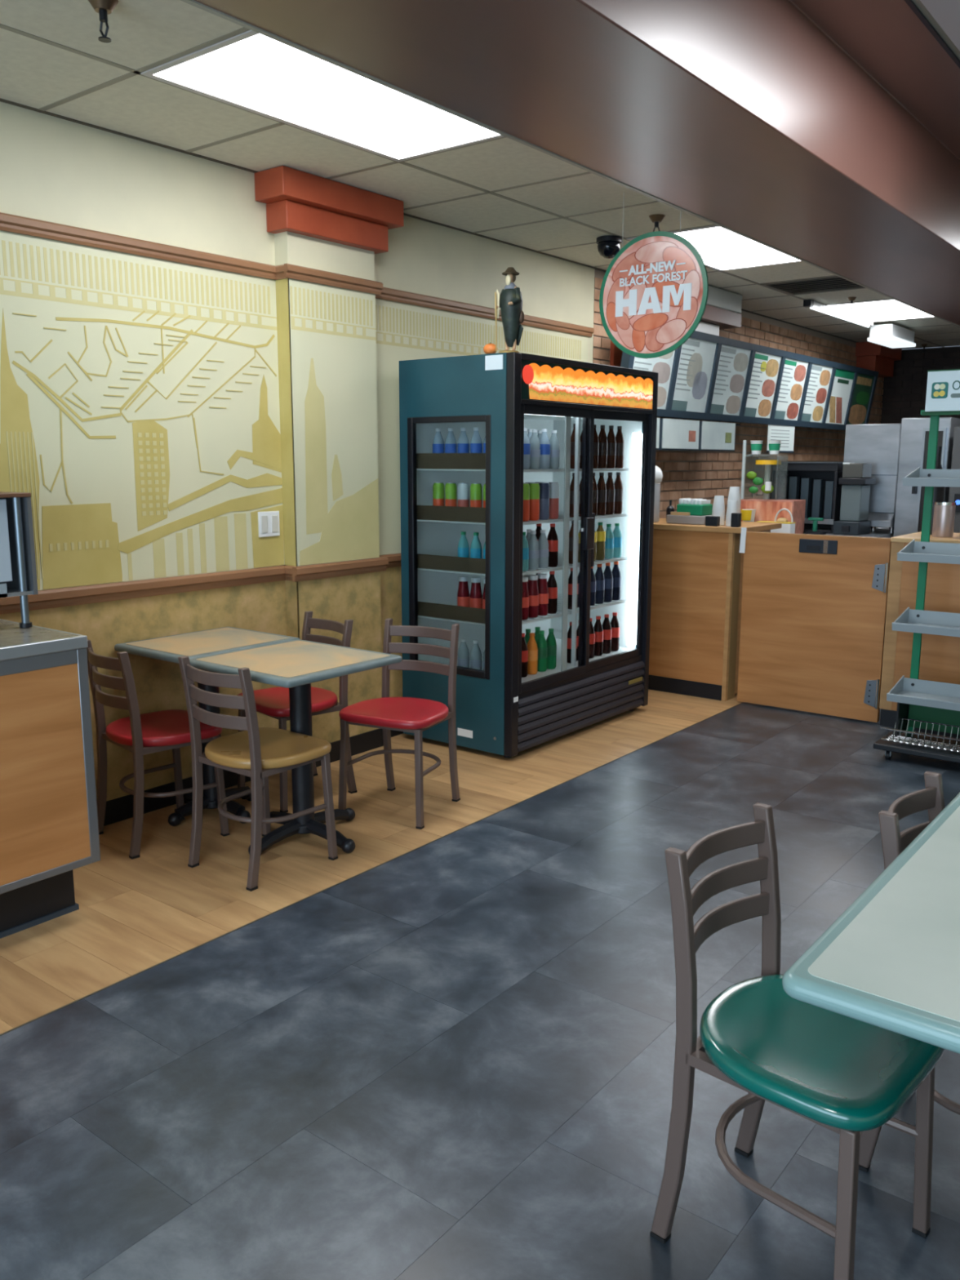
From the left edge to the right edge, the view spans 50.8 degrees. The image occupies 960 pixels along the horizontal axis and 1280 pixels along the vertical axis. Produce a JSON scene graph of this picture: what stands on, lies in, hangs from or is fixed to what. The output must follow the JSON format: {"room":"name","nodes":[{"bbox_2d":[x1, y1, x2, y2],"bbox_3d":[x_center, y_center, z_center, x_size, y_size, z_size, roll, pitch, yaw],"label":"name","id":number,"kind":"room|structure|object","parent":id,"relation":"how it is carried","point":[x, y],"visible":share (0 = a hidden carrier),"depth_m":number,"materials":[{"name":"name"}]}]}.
{"room":"sandwich shop","nodes":[
{"label":"sandwich shop","id":0,"kind":"room"},
{"bbox_2d":[0,101,595,801],"bbox_3d":[-2.009,-0.471,3.355,0.308,2.744,9.070,8,13,37],"label":"wall","id":1,"kind":"structure","parent":0,"point":[53,169],"depth_m":4.46,"materials":[{"name":"beige paint"}]},
{"bbox_2d":[0,552,400,613],"bbox_3d":[-1.969,-0.076,3.432,0.117,0.071,8.930,8,13,37],"label":"trim","id":2,"kind":"structure","parent":1,"relation":"attached to","point":[78,595],"depth_m":4.39,"materials":[{"name":"brown wood"}]},
{"bbox_2d":[103,728,403,826],"bbox_3d":[-1.970,0.825,3.617,0.097,0.100,8.970,8,13,37],"label":"baseboard","id":3,"kind":"structure","parent":1,"relation":"attached to","point":[119,809],"depth_m":4.49,"materials":[{"name":"black rubber"}]},
{"bbox_2d":[0,230,587,590],"bbox_3d":[-1.991,-0.750,3.311,0.089,1.299,8.900,8,13,37],"label":"wall mural","id":4,"kind":"object","parent":1,"relation":"attached to","point":[151,409],"visible":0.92,"depth_m":4.35,"materials":[{"name":"yellow paint"}]},
{"bbox_2d":[257,511,279,537],"bbox_3d":[-0.984,-0.541,4.718,0.013,0.117,0.124,8,13,37],"label":"light switch","id":5,"kind":"object","parent":4,"relation":"attached to","point":[268,525],"visible":1,"depth_m":4.71,"materials":[{"name":"white plastic"}]},
{"bbox_2d":[0,212,594,337],"bbox_3d":[-1.968,-1.419,3.195,0.111,0.058,8.930,8,13,37],"label":"trim","id":6,"kind":"structure","parent":1,"relation":"attached to","point":[8,222],"depth_m":4.44,"materials":[{"name":"brown wood"}]},
{"bbox_2d":[0,688,959,1279],"bbox_3d":[2.580,0.851,4.095,6.900,0.102,15.500,8,13,37],"label":"floor","id":7,"kind":"structure","parent":0,"point":[444,1049],"depth_m":2.66,"materials":[{"name":"grey tile"}]},
{"bbox_2d":[0,618,100,938],"bbox_3d":[-2.390,0.598,2.470,0.760,0.948,2.734,8,13,37],"label":"counter","id":8,"kind":"object","parent":7,"relation":"on","point":[49,827],"depth_m":3.18,"materials":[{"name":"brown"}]},
{"bbox_2d":[0,491,38,627],"bbox_3d":[-1.908,-0.216,3.071,0.347,0.443,0.983,8,13,37],"label":"monitor","id":9,"kind":"object","parent":8,"relation":"on","point":[18,571],"visible":1,"depth_m":3.33,"materials":[{"name":"grey metal"}]},
{"bbox_2d":[0,586,32,597],"bbox_3d":[-1.913,-0.109,3.084,0.323,0.012,0.969,8,13,37],"label":"shelf","id":10,"kind":"object","parent":9,"relation":"attached to","point":[23,592],"depth_m":3.34,"materials":[{"name":"silver metal"}]},
{"bbox_2d":[0,620,79,647],"bbox_3d":[-2.400,0.149,2.391,0.742,0.035,2.722,8,13,37],"label":"countertop","id":11,"kind":"structure","parent":8,"relation":"on","point":[11,633],"depth_m":3.24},
{"bbox_2d":[86,640,229,859],"bbox_3d":[-1.301,0.395,4.047,0.442,0.800,0.432,-9,14,-42],"label":"dining chair","id":12,"kind":"object","parent":7,"relation":"on","point":[164,730],"visible":0.91,"depth_m":3.94,"materials":[{"name":"beige metal"}]},
{"bbox_2d":[114,626,299,826],"bbox_3d":[-1.131,0.375,4.283,0.492,0.757,0.590,8,13,37],"label":"cafe table","id":13,"kind":"object","parent":7,"relation":"on","point":[193,645],"visible":0.65,"depth_m":4.22,"materials":[{"name":"beige laminate"}]},
{"bbox_2d":[177,655,337,891],"bbox_3d":[-0.826,0.446,3.764,0.432,0.800,0.442,8,13,37],"label":"dining chair","id":14,"kind":"object","parent":7,"relation":"on","point":[257,753],"visible":0.98,"depth_m":3.66,"materials":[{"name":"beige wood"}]},
{"bbox_2d":[189,639,401,854],"bbox_3d":[-0.706,0.434,3.955,0.621,0.757,0.637,8,13,37],"label":"cafe table","id":15,"kind":"object","parent":7,"relation":"on","point":[294,665],"visible":0.71,"depth_m":3.92,"materials":[{"name":"beige laminate"}]},
{"bbox_2d":[237,610,357,812],"bbox_3d":[-0.832,0.303,4.569,0.442,0.800,0.432,-9,13,-40],"label":"dining chair","id":16,"kind":"object","parent":7,"relation":"on","point":[273,702],"visible":0.51,"depth_m":4.52,"materials":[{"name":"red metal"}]},
{"bbox_2d":[337,617,460,829],"bbox_3d":[-0.338,0.340,4.365,0.432,0.800,0.442,5,11,25],"label":"dining chair","id":17,"kind":"object","parent":7,"relation":"on","point":[415,716],"visible":0.98,"depth_m":4.39,"materials":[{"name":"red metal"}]},
{"bbox_2d":[399,351,657,757],"bbox_3d":[0.313,-0.501,5.674,0.757,2.000,1.414,8,13,37],"label":"cooler","id":18,"kind":"object","parent":7,"relation":"on","point":[527,481],"visible":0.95,"depth_m":5.20,"materials":[{"name":"teal metal"}]},
{"bbox_2d":[494,266,524,353],"bbox_3d":[0.143,-1.563,4.806,0.131,0.396,0.126,8,13,37],"label":"figurine","id":19,"kind":"object","parent":18,"relation":"on","point":[509,301],"visible":0.99,"depth_m":4.78,"materials":[{"name":"brown"}]},
{"bbox_2d":[522,364,533,384],"bbox_3d":[0.231,-1.273,4.846,0.003,0.090,0.090,8,13,37],"label":"print","id":20,"kind":"object","parent":18,"relation":"attached to","point":[527,370],"depth_m":4.84,"materials":[{"name":"red"}]},
{"bbox_2d":[517,654,642,752],"bbox_3d":[0.566,0.334,5.626,0.028,0.315,1.305,8,13,37],"label":"grille","id":21,"kind":"object","parent":18,"relation":"attached to","point":[550,709],"depth_m":5.54,"materials":[{"name":"black metal"}]},
{"bbox_2d":[528,363,653,408],"bbox_3d":[0.610,-1.330,5.334,0.003,0.170,1.240,8,13,37],"label":"print","id":22,"kind":"object","parent":18,"relation":"attached to","point":[561,384],"depth_m":5.28},
{"bbox_2d":[648,518,782,701],"bbox_3d":[1.416,-0.239,6.798,0.955,1.097,0.632,8,13,37],"label":"counter","id":23,"kind":"object","parent":7,"relation":"on","point":[697,577],"depth_m":6.46,"materials":[{"name":"brown wood"}]},
{"bbox_2d":[653,465,662,522],"bbox_3d":[1.132,-0.971,6.697,0.150,0.375,0.148,8,13,37],"label":"canister","id":24,"kind":"object","parent":23,"relation":"on","point":[659,475],"visible":0.3,"depth_m":6.65,"materials":[{"name":"grey plastic"}]},
{"bbox_2d":[666,497,712,524],"bbox_3d":[1.385,-0.839,6.571,0.270,0.160,0.220,8,13,37],"label":"caddy","id":25,"kind":"object","parent":23,"relation":"on","point":[689,511],"visible":0.96,"depth_m":6.49,"materials":[{"name":"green plastic"}]},
{"bbox_2d":[666,514,711,524],"bbox_3d":[1.385,-0.787,6.580,0.270,0.055,0.220,8,13,37],"label":"tray","id":26,"kind":"object","parent":25,"relation":"on","point":[695,519],"depth_m":6.49,"materials":[{"name":"grey plastic"}]},
{"bbox_2d":[653,518,782,533],"bbox_3d":[1.418,-0.762,6.705,0.955,0.035,0.632,8,13,37],"label":"countertop","id":27,"kind":"structure","parent":23,"relation":"on","point":[662,524],"depth_m":6.41,"materials":[{"name":"brown wood"}]},
{"bbox_2d":[711,495,724,525],"bbox_3d":[1.512,-0.822,6.409,0.080,0.184,0.080,8,13,37],"label":"cup stack","id":28,"kind":"object","parent":23,"relation":"on","point":[718,507],"visible":0.76,"depth_m":6.38,"materials":[{"name":"white paper"}]},
{"bbox_2d":[711,495,724,511],"bbox_3d":[1.512,-0.863,6.402,0.080,0.100,0.080,8,13,37],"label":"cup","id":29,"kind":"object","parent":28,"relation":"on","point":[718,505],"depth_m":6.37,"materials":[{"name":"white paper"}]},
{"bbox_2d":[705,512,741,527],"bbox_3d":[1.510,-0.748,6.279,0.220,0.085,0.045,8,13,37],"label":"cup holder","id":30,"kind":"object","parent":23,"relation":"on","point":[714,521],"visible":1,"depth_m":6.23,"materials":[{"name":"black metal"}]},
{"bbox_2d":[725,500,737,526],"bbox_3d":[1.574,-0.790,6.314,0.076,0.156,0.076,8,13,37],"label":"cup stack","id":31,"kind":"object","parent":23,"relation":"on","point":[732,507],"visible":0.64,"depth_m":6.29,"materials":[{"name":"white plastic"}]},
{"bbox_2d":[725,500,737,516],"bbox_3d":[1.574,-0.818,6.309,0.076,0.100,0.076,8,13,37],"label":"cup","id":32,"kind":"object","parent":31,"relation":"on","point":[732,507],"depth_m":6.28,"materials":[{"name":"white paper"}]},
{"bbox_2d":[727,486,741,512],"bbox_3d":[1.608,-0.849,6.405,0.084,0.240,0.084,8,13,37],"label":"cup stack","id":33,"kind":"object","parent":23,"relation":"on","point":[734,491],"visible":0.33,"depth_m":6.37,"materials":[{"name":"white plastic"}]},
{"bbox_2d":[727,486,741,502],"bbox_3d":[1.608,-0.918,6.393,0.084,0.100,0.084,8,13,37],"label":"cup","id":34,"kind":"object","parent":33,"relation":"on","point":[734,491],"depth_m":6.36,"materials":[{"name":"white paper"}]},
{"bbox_2d":[649,802,944,1279],"bbox_3d":[0.605,0.778,1.915,0.442,0.800,0.432,9,14,42],"label":"dining chair","id":35,"kind":"object","parent":7,"relation":"on","point":[846,1076],"visible":0.94,"depth_m":1.87,"materials":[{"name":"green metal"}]},
{"bbox_2d":[804,527,893,537],"bbox_3d":[2.341,-0.319,7.535,1.305,1.000,1.430,8,13,37],"label":"countertop","id":36,"kind":"structure","parent":7,"relation":"on","point":[882,532],"depth_m":7.01,"materials":[{"name":"silver metal"}]},
{"bbox_2d":[741,509,755,521],"bbox_3d":[1.849,-0.816,6.977,0.100,0.169,0.099,8,13,37],"label":"paper cup","id":37,"kind":"object","parent":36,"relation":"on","point":[747,515],"visible":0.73,"depth_m":6.93,"materials":[{"name":"yellow paper"}]},
{"bbox_2d":[740,498,805,533],"bbox_3d":[2.031,-0.861,7.046,0.390,0.234,0.222,8,13,37],"label":"printed box","id":38,"kind":"object","parent":36,"relation":"on","point":[766,509],"visible":0.49,"depth_m":6.94,"materials":[{"name":"orange cardboard"}]},
{"bbox_2d":[740,440,788,499],"bbox_3d":[1.958,-1.178,6.999,0.251,0.403,0.259,8,13,37],"label":"dispenser","id":39,"kind":"object","parent":38,"relation":"on","point":[764,476],"visible":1,"depth_m":7.03,"materials":[{"name":"clear plastic"}]},
{"bbox_2d":[750,440,763,453],"bbox_3d":[1.927,-1.342,7.045,0.088,0.093,0.088,8,13,37],"label":"cup","id":40,"kind":"object","parent":39,"relation":"on","point":[756,446],"visible":0.9,"depth_m":7.02,"materials":[{"name":"green paper"}]},
{"bbox_2d":[768,440,781,453],"bbox_3d":[2.029,-1.328,6.966,0.088,0.093,0.088,8,13,37],"label":"cup","id":41,"kind":"object","parent":39,"relation":"on","point":[774,445],"visible":0.89,"depth_m":6.94,"materials":[{"name":"green paper"}]},
{"bbox_2d":[740,500,792,521],"bbox_3d":[1.964,-0.846,6.960,0.370,0.214,0.002,8,13,37],"label":"print","id":42,"kind":"object","parent":38,"relation":"attached to","point":[766,510],"depth_m":6.94},
{"bbox_2d":[757,508,795,533],"bbox_3d":[2.008,-0.803,6.860,0.241,0.185,0.087,8,13,37],"label":"caddy","id":43,"kind":"object","parent":36,"relation":"on","point":[787,526],"visible":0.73,"depth_m":6.80,"materials":[{"name":"white plastic"}]},
{"bbox_2d":[805,517,826,534],"bbox_3d":[2.320,-0.786,6.973,0.110,0.114,0.080,8,13,37],"label":"tape dispenser","id":44,"kind":"object","parent":36,"relation":"on","point":[814,531],"visible":0.99,"depth_m":6.96,"materials":[{"name":"teal plastic"}]},
{"bbox_2d":[785,462,852,533],"bbox_3d":[2.357,-1.029,7.262,0.495,0.491,0.300,8,13,37],"label":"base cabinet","id":45,"kind":"object","parent":36,"relation":"on","point":[816,483],"visible":0.41,"depth_m":7.14,"materials":[{"name":"black metal"}]},
{"bbox_2d":[832,462,875,535],"bbox_3d":[2.594,-0.982,7.005,0.190,0.489,0.280,8,13,37],"label":"coffee machine","id":46,"kind":"object","parent":36,"relation":"on","point":[856,480],"visible":1,"depth_m":6.95,"materials":[{"name":"grey metal"}]},
{"bbox_2d":[843,423,901,532],"bbox_3d":[2.908,-1.176,7.346,0.380,0.754,0.650,8,13,37],"label":"refrigerator","id":47,"kind":"object","parent":36,"relation":"on","point":[876,444],"visible":0.53,"depth_m":7.10,"materials":[{"name":"silver metal"}]},
{"bbox_2d":[782,792,959,1053],"bbox_3d":[1.123,0.818,1.810,0.760,0.760,1.270,8,13,37],"label":"dining table","id":48,"kind":"object","parent":7,"relation":"on","point":[890,961],"visible":1,"depth_m":1.54,"materials":[{"name":"teal"}]},
{"bbox_2d":[858,771,959,1173],"bbox_3d":[1.073,0.740,2.133,0.442,0.800,0.432,8,13,37],"label":"dining chair","id":49,"kind":"object","parent":7,"relation":"on","point":[894,842],"visible":0.26,"depth_m":2.17,"materials":[{"name":"beige metal"}]},
{"bbox_2d":[873,368,959,763],"bbox_3d":[2.413,-0.327,4.920,0.740,1.931,0.380,8,13,37],"label":"display rack","id":50,"kind":"object","parent":7,"relation":"on","point":[926,704],"visible":1,"depth_m":5.13,"materials":[{"name":"metal"}]},
{"bbox_2d":[880,717,959,752],"bbox_3d":[2.354,0.492,5.004,0.675,0.099,0.174,8,13,37],"label":"wire basket","id":51,"kind":"object","parent":50,"relation":"on","point":[893,741],"depth_m":5.09,"materials":[{"name":"silver metal"}]},
{"bbox_2d":[886,675,959,711],"bbox_3d":[2.429,0.288,5.040,0.701,0.091,0.260,8,13,37],"label":"tray","id":52,"kind":"object","parent":50,"relation":"on","point":[912,691],"depth_m":5.21,"materials":[{"name":"grey metal"}]},
{"bbox_2d":[892,607,959,637],"bbox_3d":[2.429,-0.071,4.976,0.701,0.091,0.260,8,13,37],"label":"tray","id":53,"kind":"object","parent":50,"relation":"on","point":[919,620],"depth_m":5.15,"materials":[{"name":"grey metal"}]},
{"bbox_2d":[897,539,959,564],"bbox_3d":[2.430,-0.419,4.914,0.701,0.091,0.260,8,13,37],"label":"tray","id":54,"kind":"object","parent":50,"relation":"on","point":[924,550],"depth_m":5.09,"materials":[{"name":"grey metal"}]},
{"bbox_2d":[902,466,959,487],"bbox_3d":[2.431,-0.780,4.850,0.701,0.091,0.260,8,13,37],"label":"tray","id":55,"kind":"object","parent":50,"relation":"on","point":[931,477],"depth_m":4.96,"materials":[{"name":"grey metal"}]},
{"bbox_2d":[879,531,959,737],"bbox_3d":[3.378,0.040,5.293,2.268,1.082,0.635,8,13,37],"label":"counter","id":56,"kind":"object","parent":7,"relation":"on","point":[940,659],"depth_m":5.62,"materials":[{"name":"brown wood"}]},
{"bbox_2d":[737,531,891,722],"bbox_3d":[1.961,-0.093,6.013,0.861,1.062,0.053,8,13,37],"label":"gate","id":57,"kind":"object","parent":56,"relation":"attached to","point":[814,606],"visible":1,"depth_m":5.99,"materials":[{"name":"brown wood"}]},
{"bbox_2d":[890,531,959,543],"bbox_3d":[3.379,-0.479,5.201,2.268,0.027,0.635,8,13,37],"label":"countertop","id":58,"kind":"structure","parent":56,"relation":"on","point":[908,538],"depth_m":5.60,"materials":[{"name":"brown wood"}]},
{"bbox_2d":[932,502,955,537],"bbox_3d":[2.594,-0.674,5.656,0.112,0.192,0.112,8,13,37],"label":"steel canister","id":59,"kind":"object","parent":56,"relation":"on","point":[944,516],"visible":1,"depth_m":5.61,"materials":[{"name":"grey metal"}]},
{"bbox_2d":[893,417,959,537],"bbox_3d":[3.190,-0.662,7.220,0.320,1.790,0.680,8,13,37],"label":"fridge","id":60,"kind":"object","parent":7,"relation":"on","point":[914,433],"visible":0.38,"depth_m":6.93,"materials":[{"name":"silver metal"}]},
{"bbox_2d":[948,426,959,533],"bbox_3d":[3.570,-0.549,6.786,0.700,1.720,0.718,8,13,37],"label":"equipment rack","id":61,"kind":"object","parent":7,"relation":"on","point":[954,492],"visible":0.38,"depth_m":6.62,"materials":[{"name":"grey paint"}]},
{"bbox_2d":[0,0,959,349],"bbox_3d":[2.586,-1.947,3.597,6.900,0.102,15.500,8,13,37],"label":"ceiling","id":62,"kind":"structure","parent":0,"point":[54,62],"depth_m":4.20,"materials":[{"name":"grey"}]},
{"bbox_2d":[88,0,118,43],"bbox_3d":[-1.037,-1.708,2.786,0.084,0.104,0.084,8,13,37],"label":"sprinkler","id":63,"kind":"object","parent":62,"relation":"attached to","point":[104,7],"visible":1,"depth_m":2.78,"materials":[{"name":"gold metal"}]},
{"bbox_2d":[140,30,504,161],"bbox_3d":[-0.490,-1.912,3.607,0.602,0.020,1.244,8,13,37],"label":"recessed light","id":64,"kind":"object","parent":62,"relation":"in","point":[251,71],"visible":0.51,"depth_m":3.52,"materials":[{"name":"grey plastic"}]},
{"bbox_2d":[180,0,959,327],"bbox_3d":[1.774,-1.868,4.253,0.887,0.403,15.300,8,13,37],"label":"ceiling beam","id":65,"kind":"structure","parent":62,"relation":"attached to","point":[824,135],"depth_m":2.84,"materials":[{"name":"brown metal"}]},
{"bbox_2d":[595,235,622,258],"bbox_3d":[0.734,-2.240,5.758,0.144,0.132,0.144,8,13,37],"label":"security camera","id":66,"kind":"object","parent":62,"relation":"attached to","point":[608,246],"visible":0.87,"depth_m":5.71,"materials":[{"name":"black plastic"}]},
{"bbox_2d":[599,191,708,358],"bbox_3d":[0.806,-1.714,4.729,0.568,0.766,0.018,8,13,37],"label":"hanging sign","id":67,"kind":"object","parent":62,"relation":"hanging from","point":[654,291],"visible":1,"depth_m":4.73,"materials":[{"name":"red"}]},
{"bbox_2d":[626,225,802,271],"bbox_3d":[1.453,-2.344,6.061,0.602,0.020,1.244,8,13,37],"label":"recessed light","id":68,"kind":"object","parent":62,"relation":"in","point":[720,249],"visible":0.49,"depth_m":6.07,"materials":[{"name":"grey plastic"}]},
{"bbox_2d":[675,226,799,270],"bbox_3d":[1.453,-2.344,6.061,0.550,0.013,1.192,8,13,37],"label":"diffuser","id":69,"kind":"object","parent":68,"relation":"attached to","point":[720,248],"depth_m":6.09,"materials":[{"name":"white plastic"}]},
{"bbox_2d":[760,275,865,295],"bbox_3d":[2.425,-2.558,7.289,0.591,0.016,0.608,8,13,37],"label":"ceiling vent","id":70,"kind":"object","parent":62,"relation":"in","point":[834,283],"visible":0.68,"depth_m":7.30,"materials":[{"name":"black metal"}]},
{"bbox_2d":[803,299,915,348],"bbox_3d":[3.358,-2.743,8.832,0.230,0.165,2.400,8,13,37],"label":"emergency light","id":71,"kind":"object","parent":62,"relation":"attached to","point":[891,335],"visible":1,"depth_m":9.19,"materials":[{"name":"white plastic"}]},
{"bbox_2d":[826,298,935,321],"bbox_3d":[3.396,-2.777,8.516,0.602,0.020,1.244,8,13,37],"label":"recessed light","id":72,"kind":"object","parent":62,"relation":"in","point":[891,309],"visible":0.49,"depth_m":8.49,"materials":[{"name":"grey plastic"}]},
{"bbox_2d":[920,0,959,51],"bbox_3d":[1.605,-1.762,2.789,0.602,0.020,1.244,8,13,37],"label":"ceiling panel","id":73,"kind":"object","parent":62,"relation":"in","point":[946,13],"visible":1,"depth_m":2.85,"materials":[{"name":"grey"}]},
{"bbox_2d":[592,269,902,520],"bbox_3d":[2.780,-1.528,9.356,0.390,2.744,6.430,8,13,37],"label":"wall","id":74,"kind":"structure","parent":0,"point":[692,474],"depth_m":8.82,"materials":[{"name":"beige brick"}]},
{"bbox_2d":[695,284,742,336],"bbox_3d":[1.539,-2.407,7.402,0.336,0.325,1.050,8,13,37],"label":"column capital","id":75,"kind":"object","parent":74,"relation":"attached to","point":[722,310],"visible":0.3,"depth_m":7.45,"materials":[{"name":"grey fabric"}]},
{"bbox_2d":[620,330,878,430],"bbox_3d":[2.526,-2.154,8.653,0.151,0.607,5.116,8,13,37],"label":"menu board","id":76,"kind":"object","parent":74,"relation":"attached to","point":[708,377],"visible":0.88,"depth_m":8.27,"materials":[{"name":"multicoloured plastic"}]},
{"bbox_2d":[634,356,651,369],"bbox_3d":[1.101,-1.865,6.814,0.043,0.286,0.229,8,13,37],"label":"print","id":77,"kind":"object","parent":76,"relation":"attached to","point":[640,363],"depth_m":6.81,"materials":[{"name":"grey paper"}]},
{"bbox_2d":[652,361,670,383],"bbox_3d":[1.261,-1.859,7.034,0.022,0.139,0.263,8,13,37],"label":"food photo","id":78,"kind":"object","parent":76,"relation":"attached to","point":[663,368],"depth_m":7.05},
{"bbox_2d":[657,386,666,407],"bbox_3d":[1.242,-1.702,7.077,0.022,0.139,0.263,8,13,37],"label":"food photo","id":79,"kind":"object","parent":76,"relation":"attached to","point":[662,390],"depth_m":7.13},
{"bbox_2d":[675,347,694,391],"bbox_3d":[1.490,-1.952,7.305,0.043,0.286,0.229,8,13,37],"label":"print","id":80,"kind":"object","parent":76,"relation":"attached to","point":[686,371],"depth_m":7.30,"materials":[{"name":"grey paper"}]},
{"bbox_2d":[686,352,702,386],"bbox_3d":[1.571,-1.976,7.405,0.036,0.239,0.229,8,13,37],"label":"food photo","id":81,"kind":"object","parent":76,"relation":"attached to","point":[695,360],"depth_m":7.40},
{"bbox_2d":[656,417,740,451],"bbox_3d":[1.537,-1.529,7.552,0.052,0.222,1.960,8,13,37],"label":"menu board","id":82,"kind":"object","parent":76,"relation":"attached to","point":[673,434],"visible":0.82,"depth_m":7.61,"materials":[{"name":"white plastic"}]},
{"bbox_2d":[692,371,707,399],"bbox_3d":[1.637,-1.895,7.530,0.031,0.199,0.229,8,13,37],"label":"food photo","id":83,"kind":"object","parent":76,"relation":"attached to","point":[700,379],"depth_m":7.53},
{"bbox_2d":[713,355,733,395],"bbox_3d":[1.878,-2.038,7.795,0.043,0.286,0.229,8,13,37],"label":"print","id":84,"kind":"object","parent":76,"relation":"attached to","point":[725,368],"depth_m":7.80,"materials":[{"name":"grey paper"}]},
{"bbox_2d":[725,395,740,413],"bbox_3d":[2.019,-1.875,8.059,0.022,0.139,0.263,8,13,37],"label":"food photo","id":85,"kind":"object","parent":76,"relation":"attached to","point":[732,402],"depth_m":8.05},
{"bbox_2d":[729,373,744,392],"bbox_3d":[2.038,-2.032,8.016,0.022,0.139,0.263,8,13,37],"label":"food photo","id":86,"kind":"object","parent":76,"relation":"attached to","point":[736,380],"depth_m":8.01},
{"bbox_2d":[733,352,748,372],"bbox_3d":[2.057,-2.189,7.973,0.022,0.139,0.263,8,13,37],"label":"food photo","id":87,"kind":"object","parent":76,"relation":"attached to","point":[740,359],"depth_m":7.98},
{"bbox_2d":[747,361,764,399],"bbox_3d":[2.267,-2.125,8.286,0.043,0.286,0.229,8,13,37],"label":"print","id":88,"kind":"object","parent":76,"relation":"attached to","point":[756,385],"depth_m":8.29,"materials":[{"name":"grey paper"}]},
{"bbox_2d":[758,399,771,416],"bbox_3d":[2.408,-1.961,8.550,0.022,0.139,0.263,8,13,37],"label":"food photo","id":89,"kind":"object","parent":76,"relation":"attached to","point":[764,405],"depth_m":8.55},
{"bbox_2d":[761,379,774,396],"bbox_3d":[2.427,-2.118,8.507,0.022,0.139,0.263,8,13,37],"label":"food photo","id":90,"kind":"object","parent":76,"relation":"attached to","point":[767,385],"depth_m":8.50},
{"bbox_2d":[765,359,778,377],"bbox_3d":[2.446,-2.276,8.464,0.022,0.139,0.263,8,13,37],"label":"food photo","id":91,"kind":"object","parent":76,"relation":"attached to","point":[771,365],"depth_m":8.46},
{"bbox_2d":[766,424,795,453],"bbox_3d":[2.661,-1.775,8.936,0.016,0.234,0.600,8,13,37],"label":"paper notice","id":92,"kind":"object","parent":76,"relation":"hanging from","point":[784,433],"visible":0.8,"depth_m":8.97,"materials":[{"name":"white paper"}]},
{"bbox_2d":[770,429,789,447],"bbox_3d":[2.645,-1.775,8.911,0.002,0.146,0.420,8,13,37],"label":"print","id":93,"kind":"object","parent":92,"relation":"attached to","point":[783,435],"depth_m":8.95,"materials":[{"name":"grey paper"}]},
{"bbox_2d":[777,367,792,402],"bbox_3d":[2.655,-2.211,8.777,0.043,0.286,0.229,8,13,37],"label":"print","id":94,"kind":"object","parent":76,"relation":"attached to","point":[786,384],"depth_m":8.78,"materials":[{"name":"grey paper"}]},
{"bbox_2d":[786,402,798,418],"bbox_3d":[2.796,-2.048,9.041,0.022,0.139,0.263,8,13,37],"label":"food photo","id":95,"kind":"object","parent":76,"relation":"attached to","point":[792,407],"depth_m":9.03},
{"bbox_2d":[790,383,802,400],"bbox_3d":[2.816,-2.205,8.998,0.022,0.139,0.263,8,13,37],"label":"food photo","id":96,"kind":"object","parent":76,"relation":"attached to","point":[796,389],"depth_m":9.00},
{"bbox_2d":[794,364,805,382],"bbox_3d":[2.835,-2.362,8.955,0.022,0.139,0.263,8,13,37],"label":"food photo","id":97,"kind":"object","parent":76,"relation":"attached to","point":[799,370],"depth_m":8.95},
{"bbox_2d":[804,372,819,405],"bbox_3d":[3.044,-2.298,9.268,0.043,0.286,0.229,8,13,37],"label":"print","id":98,"kind":"object","parent":76,"relation":"attached to","point":[814,381],"depth_m":9.28,"materials":[{"name":"grey paper"}]},
{"bbox_2d":[812,405,823,421],"bbox_3d":[3.185,-2.134,9.531,0.022,0.139,0.263,8,13,37],"label":"food photo","id":99,"kind":"object","parent":76,"relation":"attached to","point":[817,411],"depth_m":9.53},
{"bbox_2d":[816,387,826,403],"bbox_3d":[3.204,-2.291,9.489,0.022,0.139,0.263,8,13,37],"label":"food photo","id":100,"kind":"object","parent":76,"relation":"attached to","point":[821,393],"depth_m":9.49},
{"bbox_2d":[819,369,830,386],"bbox_3d":[3.223,-2.448,9.446,0.022,0.139,0.263,8,13,37],"label":"food photo","id":101,"kind":"object","parent":76,"relation":"attached to","point":[824,375],"depth_m":9.44},
{"bbox_2d":[829,395,835,422],"bbox_3d":[3.420,-2.234,9.807,0.038,0.243,0.303,8,13,37],"label":"food photo","id":102,"kind":"object","parent":76,"relation":"attached to","point":[832,398],"depth_m":9.81},
{"bbox_2d":[835,396,841,423],"bbox_3d":[3.532,-2.259,9.949,0.038,0.243,0.303,8,13,37],"label":"food photo","id":103,"kind":"object","parent":76,"relation":"attached to","point":[838,399],"depth_m":9.94},
{"bbox_2d":[848,404,866,424],"bbox_3d":[3.881,-2.318,10.399,0.031,0.199,0.549,8,13,37],"label":"food photo","id":104,"kind":"object","parent":76,"relation":"attached to","point":[857,412],"depth_m":10.40},
{"bbox_2d":[856,391,869,404],"bbox_3d":[3.936,-2.487,10.399,0.020,0.129,0.400,8,13,37],"label":"food photo","id":105,"kind":"object","parent":76,"relation":"attached to","point":[862,397],"depth_m":10.40,"materials":[{"name":"green paper"}]},
{"bbox_2d":[875,346,959,527],"bbox_3d":[7.319,-1.602,9.829,6.900,2.744,0.132,8,13,37],"label":"wall","id":106,"kind":"structure","parent":0,"point":[904,393],"depth_m":11.44,"materials":[{"name":"grey paint"}]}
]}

